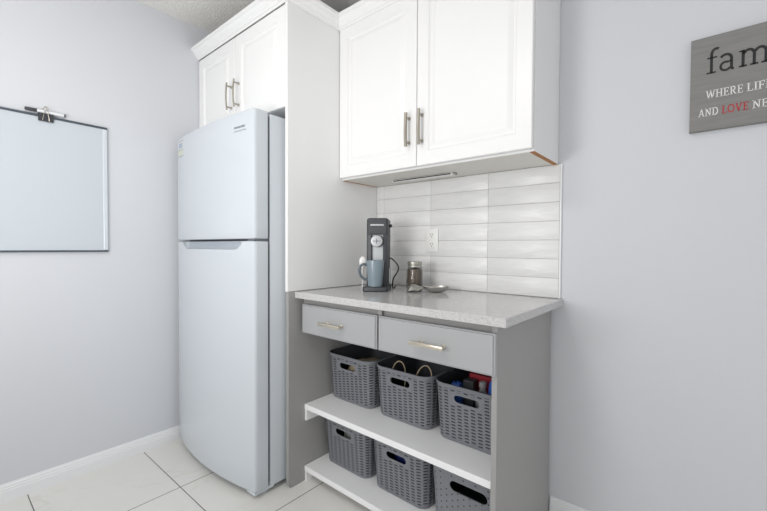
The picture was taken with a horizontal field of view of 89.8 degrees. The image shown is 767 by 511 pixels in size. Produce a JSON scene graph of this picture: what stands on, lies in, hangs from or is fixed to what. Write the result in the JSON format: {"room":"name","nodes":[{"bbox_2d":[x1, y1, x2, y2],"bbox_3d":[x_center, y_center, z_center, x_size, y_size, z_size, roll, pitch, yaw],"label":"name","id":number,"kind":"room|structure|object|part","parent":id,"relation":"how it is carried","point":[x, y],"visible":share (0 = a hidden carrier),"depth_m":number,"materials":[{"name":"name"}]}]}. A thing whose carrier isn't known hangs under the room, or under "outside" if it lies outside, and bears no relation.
{"room":"kitchen","nodes":[
{"label":"kitchen","id":0,"kind":"room"},
{"bbox_2d":[0,0,228,484],"bbox_3d":[-2.127,-0.124,1.194,0.120,2.420,4.520,1,2,40],"label":"wall","id":1,"kind":"structure","parent":0,"point":[89,341],"depth_m":1.94,"materials":[{"name":"paint"}]},
{"bbox_2d":[0,107,108,251],"bbox_3d":[-1.687,-0.325,1.605,0.014,0.624,0.901,1,2,40],"label":"whiteboard","id":2,"kind":"object","parent":1,"relation":"attached to","point":[54,177],"visible":1,"depth_m":1.78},
{"bbox_2d":[37,106,53,122],"bbox_3d":[-1.542,-0.647,1.758,0.028,0.071,0.054,1,2,40],"label":"binder clip","id":3,"kind":"object","parent":2,"relation":"attached to","point":[45,117],"visible":1,"depth_m":1.75,"materials":[{"name":"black metal"}]},
{"bbox_2d":[24,106,65,117],"bbox_3d":[-1.544,-0.655,1.758,0.016,0.016,0.142,1,2,40],"label":"marker","id":4,"kind":"object","parent":3,"relation":"attached to","point":[25,107],"visible":1,"depth_m":1.75,"materials":[{"name":"white plastic"}]},
{"bbox_3d":[-1.686,-0.632,1.598,0.014,0.010,0.900,1,2,40],"label":"rail","id":5,"kind":"part","parent":2,"relation":"part of","materials":[{"name":"metal"}]},
{"bbox_3d":[-1.689,-0.017,1.612,0.014,0.008,0.901,1,2,40],"label":"rail","id":6,"kind":"part","parent":2,"relation":"part of","materials":[{"name":"silver metal"}]},
{"bbox_3d":[-1.404,-0.330,1.942,0.014,0.605,0.019,1,2,40],"label":"rail","id":7,"kind":"part","parent":2,"relation":"part of","materials":[{"name":"silver metal"}]},
{"bbox_2d":[0,425,180,503],"bbox_3d":[-2.089,1.048,1.169,0.014,0.079,4.299,1,2,40],"label":"baseboard","id":8,"kind":"structure","parent":1,"relation":"attached to","point":[26,485],"depth_m":1.89,"materials":[{"name":"white wood"}]},
{"bbox_2d":[0,439,370,510],"bbox_3d":[-0.374,1.178,-0.259,4.720,0.100,4.520,1,2,40],"label":"floor","id":9,"kind":"structure","parent":0,"point":[168,477],"depth_m":1.75,"materials":[{"name":"tile"}]},
{"bbox_2d":[178,108,285,495],"bbox_3d":[-0.645,0.210,2.193,0.797,1.724,0.772,1,2,40],"label":"refrigerator","id":10,"kind":"object","parent":9,"relation":"on","point":[232,294],"visible":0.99,"depth_m":1.77,"materials":[{"name":"white metal"}]},
{"bbox_3d":[-0.860,0.486,1.946,0.797,1.113,0.110,1,2,40],"label":"fridge door","id":11,"kind":"part","parent":10,"relation":"part of","materials":[{"name":"white metal"}]},
{"bbox_3d":[-0.848,-0.364,1.937,0.797,0.567,0.086,1,2,40],"label":"freezer door","id":12,"kind":"part","parent":10,"relation":"part of","materials":[{"name":"white metal"}]},
{"bbox_2d":[286,284,550,510],"bbox_3d":[0.127,0.629,1.701,0.987,0.916,0.618,1,2,40],"label":"base cabinet","id":13,"kind":"object","parent":9,"relation":"on","point":[516,357],"visible":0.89,"depth_m":1.50,"materials":[{"name":"grey paint"}]},
{"bbox_3d":[-0.244,0.621,2.013,0.018,0.916,0.618,1,2,40],"label":"panel","id":14,"kind":"part","parent":13,"relation":"part of","materials":[{"name":"grey paint"}]},
{"bbox_3d":[-0.227,0.297,1.634,0.133,0.014,0.036,1,2,40],"label":"handle","id":15,"kind":"part","parent":13,"relation":"part of","materials":[{"name":"beige metal"}]},
{"bbox_2d":[285,1,376,291],"bbox_3d":[-0.240,-0.499,1.986,0.018,1.322,0.624,1,2,40],"label":"end panel","id":16,"kind":"object","parent":13,"relation":"on","point":[326,216],"visible":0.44,"depth_m":1.87,"materials":[{"name":"white wood"}]},
{"bbox_3d":[-0.042,0.292,1.834,0.460,0.134,0.507,1,2,40],"label":"drawer","id":17,"kind":"part","parent":13,"relation":"part of","materials":[{"name":"grey paint"}]},
{"bbox_2d":[326,418,375,477],"bbox_3d":[-0.071,0.894,1.939,0.305,0.227,0.380,1,2,40],"label":"storage basket","id":18,"kind":"object","parent":13,"relation":"on","point":[356,455],"visible":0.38,"depth_m":1.77,"materials":[{"name":"grey plastic"}]},
{"bbox_2d":[344,432,350,438],"bbox_3d":[-0.084,0.907,1.932,0.203,0.192,0.203,1,2,40],"label":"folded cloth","id":19,"kind":"object","parent":18,"relation":"in","point":[347,435],"visible":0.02,"depth_m":1.88,"materials":[{"name":"grey fabric"}]},
{"bbox_2d":[329,344,397,408],"bbox_3d":[-0.056,0.594,1.979,0.305,0.227,0.380,1,2,40],"label":"storage basket","id":20,"kind":"object","parent":13,"relation":"on","point":[360,387],"visible":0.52,"depth_m":1.84,"materials":[{"name":"grey plastic"}]},
{"bbox_2d":[347,358,378,371],"bbox_3d":[-0.071,0.619,1.955,0.203,0.170,0.203,1,2,40],"label":"folded cloth","id":21,"kind":"object","parent":20,"relation":"in","point":[351,368],"visible":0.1,"depth_m":1.98,"materials":[{"name":"beige fabric"}]},
{"bbox_3d":[0.151,1.026,1.741,0.950,0.025,0.520,1,2,40],"label":"shelf","id":22,"kind":"part","parent":13,"relation":"part of","materials":[{"name":"white wood"}]},
{"bbox_3d":[-0.007,0.225,1.531,0.949,0.039,0.020,1,2,40],"label":"rail","id":23,"kind":"part","parent":13,"relation":"part of","materials":[{"name":"grey paint"}]},
{"bbox_3d":[0.152,0.727,1.734,0.950,0.025,0.520,1,2,40],"label":"shelf","id":24,"kind":"part","parent":13,"relation":"part of","materials":[{"name":"white wood"}]},
{"bbox_2d":[374,439,435,508],"bbox_3d":[0.168,0.899,1.737,0.305,0.227,0.380,1,2,40],"label":"storage basket","id":25,"kind":"object","parent":13,"relation":"on","point":[412,482],"visible":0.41,"depth_m":1.57,"materials":[{"name":"grey plastic"}]},
{"bbox_2d":[394,454,405,463],"bbox_3d":[0.162,0.909,1.724,0.203,0.199,0.203,1,2,40],"label":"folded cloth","id":26,"kind":"object","parent":25,"relation":"in","point":[396,457],"visible":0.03,"depth_m":1.68,"materials":[{"name":"blue fabric"}]},
{"bbox_2d":[377,355,454,429],"bbox_3d":[0.185,0.600,1.776,0.305,0.227,0.380,1,2,40],"label":"storage basket","id":27,"kind":"object","parent":13,"relation":"on","point":[416,404],"visible":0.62,"depth_m":1.64,"materials":[{"name":"grey plastic"}]},
{"bbox_2d":[391,361,405,386],"bbox_3d":[0.065,0.596,1.767,0.081,0.223,0.043,1,2,40],"label":"cable","id":28,"kind":"object","parent":27,"relation":"in","point":[397,361],"visible":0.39,"depth_m":1.77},
{"bbox_3d":[0.150,0.306,1.317,0.138,0.014,0.036,1,2,40],"label":"handle","id":29,"kind":"part","parent":13,"relation":"part of","materials":[{"name":"beige metal"}]},
{"bbox_2d":[295,284,562,327],"bbox_3d":[0.164,0.188,1.685,1.011,0.029,0.586,1,2,40],"label":"countertop","id":30,"kind":"structure","parent":13,"relation":"on","point":[481,308],"depth_m":1.47,"materials":[{"name":"stone"}]},
{"bbox_2d":[359,256,365,286],"bbox_3d":[-0.101,0.086,1.860,0.033,0.163,0.012,0,1,0],"label":"teaspoon","id":31,"kind":"object","parent":30,"relation":"on","point":[362,259],"visible":0.73,"depth_m":1.85,"materials":[{"name":"white ceramic"}]},
{"bbox_2d":[362,218,398,291],"bbox_3d":[-0.007,-0.007,1.893,0.161,0.350,0.220,0,1,7],"label":"coffee machine","id":32,"kind":"object","parent":30,"relation":"on","point":[378,229],"visible":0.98,"depth_m":1.86,"materials":[{"name":"black plastic"}]},
{"bbox_2d":[358,260,383,286],"bbox_3d":[-0.051,0.085,1.815,0.113,0.124,0.086,0,1,-32],"label":"mug","id":33,"kind":"object","parent":32,"relation":"on","point":[375,268],"visible":1,"depth_m":1.79,"materials":[{"name":"ceramic"}]},
{"bbox_3d":[-0.097,0.078,1.821,0.047,0.086,0.008,0,1,-1],"label":"handle","id":34,"kind":"part","parent":33,"relation":"part of","materials":[{"name":"ceramic"}]},
{"bbox_2d":[362,283,391,291],"bbox_3d":[-0.029,0.157,1.897,0.120,0.022,0.215,0,1,7],"label":"drip tray","id":35,"kind":"object","parent":32,"relation":"on","point":[385,287],"depth_m":1.79,"materials":[{"name":"black plastic"}]},
{"bbox_3d":[-0.029,0.018,1.889,0.056,0.240,0.013,0,1,7],"label":"plate","id":36,"kind":"part","parent":32,"relation":"part of","materials":[{"name":"silver metal"}]},
{"bbox_3d":[0.030,0.101,1.898,0.009,0.075,0.025,0,1,7],"label":"lever","id":37,"kind":"part","parent":32,"relation":"part of","materials":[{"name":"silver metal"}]},
{"bbox_3d":[0.058,0.088,1.966,0.049,0.159,0.065,0,1,7],"label":"power cord","id":38,"kind":"part","parent":32,"relation":"part of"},
{"bbox_2d":[406,261,422,290],"bbox_3d":[0.152,0.098,1.881,0.081,0.141,0.081,1,2,40],"label":"jar","id":39,"kind":"object","parent":30,"relation":"on","point":[414,271],"visible":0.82,"depth_m":1.85,"materials":[{"name":"clear glass"}]},
{"bbox_3d":[0.152,0.036,1.879,0.071,0.016,0.071,1,2,40],"label":"lid","id":40,"kind":"part","parent":39,"relation":"part of","materials":[{"name":"silver metal"}]},
{"bbox_2d":[406,284,448,291],"bbox_3d":[0.207,0.152,1.802,0.200,0.037,0.080,0,1,4],"label":"spoon rest","id":41,"kind":"object","parent":30,"relation":"on","point":[413,287],"visible":1,"depth_m":1.78,"materials":[{"name":"silver metal"}]},
{"bbox_3d":[0.149,0.152,1.806,0.083,0.037,0.062,0,1,4],"label":"handle","id":42,"kind":"part","parent":41,"relation":"part of","materials":[{"name":"silver metal"}]},
{"bbox_3d":[0.322,0.301,1.528,0.476,0.134,0.507,1,2,40],"label":"drawer","id":43,"kind":"part","parent":13,"relation":"part of","materials":[{"name":"grey paint"}]},
{"bbox_2d":[433,465,489,510],"bbox_3d":[0.403,0.905,1.539,0.305,0.227,0.380,1,2,40],"label":"storage basket","id":44,"kind":"object","parent":13,"relation":"on","point":[453,492],"visible":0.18,"depth_m":1.44,"materials":[{"name":"grey plastic"}]},
{"bbox_2d":[436,368,491,454],"bbox_3d":[0.425,0.605,1.575,0.305,0.227,0.380,1,2,40],"label":"storage basket","id":45,"kind":"object","parent":13,"relation":"on","point":[469,426],"visible":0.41,"depth_m":1.45,"materials":[{"name":"grey plastic"}]},
{"bbox_2d":[451,381,462,403],"bbox_3d":[0.298,0.612,1.561,0.056,0.204,0.061,1,2,40],"label":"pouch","id":46,"kind":"object","parent":45,"relation":"in","point":[458,399],"visible":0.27,"depth_m":1.54,"materials":[{"name":"blue fabric"}]},
{"bbox_2d":[463,377,477,407],"bbox_3d":[0.346,0.604,1.535,0.044,0.222,0.044,1,2,40],"label":"box","id":47,"kind":"object","parent":45,"relation":"in","point":[470,383],"visible":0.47,"depth_m":1.52,"materials":[{"name":"black cardboard"}]},
{"bbox_2d":[469,372,491,392],"bbox_3d":[0.404,0.597,1.543,0.120,0.236,0.030,1,2,40],"label":"box","id":48,"kind":"object","parent":45,"relation":"in","point":[481,377],"visible":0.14,"depth_m":1.54,"materials":[{"name":"red cardboard"}]},
{"bbox_2d":[475,381,487,407],"bbox_3d":[0.385,0.603,1.498,0.054,0.225,0.054,1,2,40],"label":"plastic bottle","id":49,"kind":"object","parent":45,"relation":"in","point":[482,384],"visible":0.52,"depth_m":1.48,"materials":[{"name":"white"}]},
{"bbox_2d":[488,380,491,394],"bbox_3d":[0.425,0.584,1.451,0.058,0.266,0.058,1,2,40],"label":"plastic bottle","id":50,"kind":"object","parent":45,"relation":"in","point":[490,383],"visible":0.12,"depth_m":1.44,"materials":[{"name":"blue plastic"}]},
{"bbox_3d":[0.516,0.653,1.413,0.018,0.884,0.532,1,2,40],"label":"panel","id":51,"kind":"part","parent":13,"relation":"part of","materials":[{"name":"grey paint"}]},
{"bbox_2d":[135,0,360,40],"bbox_3d":[-0.361,-1.342,-0.314,4.720,0.100,4.520,1,2,40],"label":"ceiling","id":52,"kind":"structure","parent":0,"point":[207,15],"depth_m":2.10,"materials":[{"name":"white paint"}]},
{"bbox_2d":[423,286,448,291],"bbox_3d":[0.247,0.158,1.799,0.120,0.026,0.080,0,1,4],"label":"bowl","id":53,"kind":"object","parent":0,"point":[429,288],"depth_m":1.77,"materials":[{"name":"silver metal"}]},
{"bbox_2d":[383,0,766,510],"bbox_3d":[1.095,-0.111,1.358,4.600,2.420,0.120,1,2,40],"label":"wall","id":54,"kind":"structure","parent":0,"point":[658,341],"depth_m":1.39,"materials":[{"name":"paint"}]},
{"bbox_2d":[199,4,284,127],"bbox_3d":[-0.585,-0.929,2.244,0.855,0.476,0.661,1,2,40],"label":"upper cabinet","id":55,"kind":"object","parent":54,"relation":"attached to","point":[247,72],"visible":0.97,"depth_m":1.95,"materials":[{"name":"white wood"}]},
{"bbox_3d":[-0.936,-0.921,2.168,0.412,0.460,0.019,1,2,40],"label":"door","id":56,"kind":"part","parent":55,"relation":"part of","materials":[{"name":"white wood"}]},
{"bbox_3d":[-0.820,-0.840,2.036,0.015,0.143,0.037,1,2,40],"label":"handle","id":57,"kind":"part","parent":55,"relation":"part of","materials":[{"name":"silver metal"}]},
{"bbox_3d":[-0.764,-0.838,1.989,0.015,0.143,0.037,1,2,40],"label":"handle","id":58,"kind":"part","parent":55,"relation":"part of","materials":[{"name":"silver metal"}]},
{"bbox_3d":[-0.608,-0.913,1.893,0.436,0.460,0.019,1,2,40],"label":"door","id":59,"kind":"part","parent":55,"relation":"part of","materials":[{"name":"white wood"}]},
{"bbox_2d":[191,0,398,60],"bbox_3d":[-0.234,-1.172,1.780,2.017,0.058,0.357,1,1,22],"label":"crown molding","id":60,"kind":"structure","parent":55,"relation":"attached to","point":[257,9],"depth_m":1.88,"materials":[{"name":"white wood"}]},
{"bbox_2d":[340,0,560,186],"bbox_3d":[0.236,-0.766,1.765,0.984,0.772,0.342,1,2,40],"label":"upper cabinet","id":61,"kind":"object","parent":54,"relation":"attached to","point":[428,87],"visible":1,"depth_m":1.58,"materials":[{"name":"white wood"}]},
{"bbox_3d":[-0.035,-0.771,1.829,0.482,0.756,0.019,1,2,40],"label":"door","id":62,"kind":"part","parent":61,"relation":"part of","materials":[{"name":"white wood"}]},
{"bbox_3d":[0.102,-0.548,1.681,0.015,0.147,0.036,1,2,40],"label":"handle","id":63,"kind":"part","parent":61,"relation":"part of","materials":[{"name":"silver metal"}]},
{"bbox_3d":[0.154,-0.547,1.637,0.015,0.151,0.036,1,2,40],"label":"handle","id":64,"kind":"part","parent":61,"relation":"part of","materials":[{"name":"silver metal"}]},
{"bbox_2d":[392,172,456,182],"bbox_3d":[0.191,-0.379,1.879,0.365,0.010,0.030,1,2,40],"label":"light bar","id":65,"kind":"object","parent":61,"relation":"attached to","point":[451,173],"visible":1,"depth_m":1.86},
{"bbox_3d":[0.243,-0.383,1.797,0.964,0.001,0.272,1,2,40],"label":"panel","id":66,"kind":"part","parent":61,"relation":"part of","materials":[{"name":"white wood"}]},
{"bbox_3d":[0.340,-0.762,1.513,0.494,0.756,0.019,1,2,40],"label":"door","id":67,"kind":"part","parent":61,"relation":"part of","materials":[{"name":"white wood"}]},
{"bbox_2d":[377,164,562,298],"bbox_3d":[0.347,-0.107,1.901,1.002,0.552,0.012,1,2,40],"label":"tile backsplash","id":68,"kind":"structure","parent":54,"relation":"attached to","point":[499,232],"depth_m":1.79,"materials":[{"name":"tile"}]},
{"bbox_2d":[426,228,437,251],"bbox_3d":[0.248,-0.078,1.972,0.072,0.119,0.009,1,2,40],"label":"wall outlet","id":69,"kind":"object","parent":68,"relation":"attached to","point":[431,234],"visible":1,"depth_m":1.97,"materials":[{"name":"white plastic"}]},
{"bbox_3d":[0.728,-0.098,1.581,0.006,0.552,0.012,1,2,40],"label":"edge trim","id":70,"kind":"part","parent":68,"relation":"part of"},
{"bbox_2d":[550,495,588,510],"bbox_3d":[1.716,1.076,0.769,2.649,0.079,0.014,1,2,40],"label":"baseboard","id":71,"kind":"structure","parent":54,"relation":"attached to","point":[556,504],"depth_m":1.59,"materials":[{"name":"white wood"}]},
{"bbox_2d":[689,21,766,133],"bbox_3d":[1.181,-0.564,1.185,0.370,0.305,0.021,1,2,40],"label":"wall sign","id":72,"kind":"object","parent":54,"relation":"attached to","point":[728,77],"visible":1,"depth_m":1.23,"materials":[{"name":"grey wood"}]}
]}

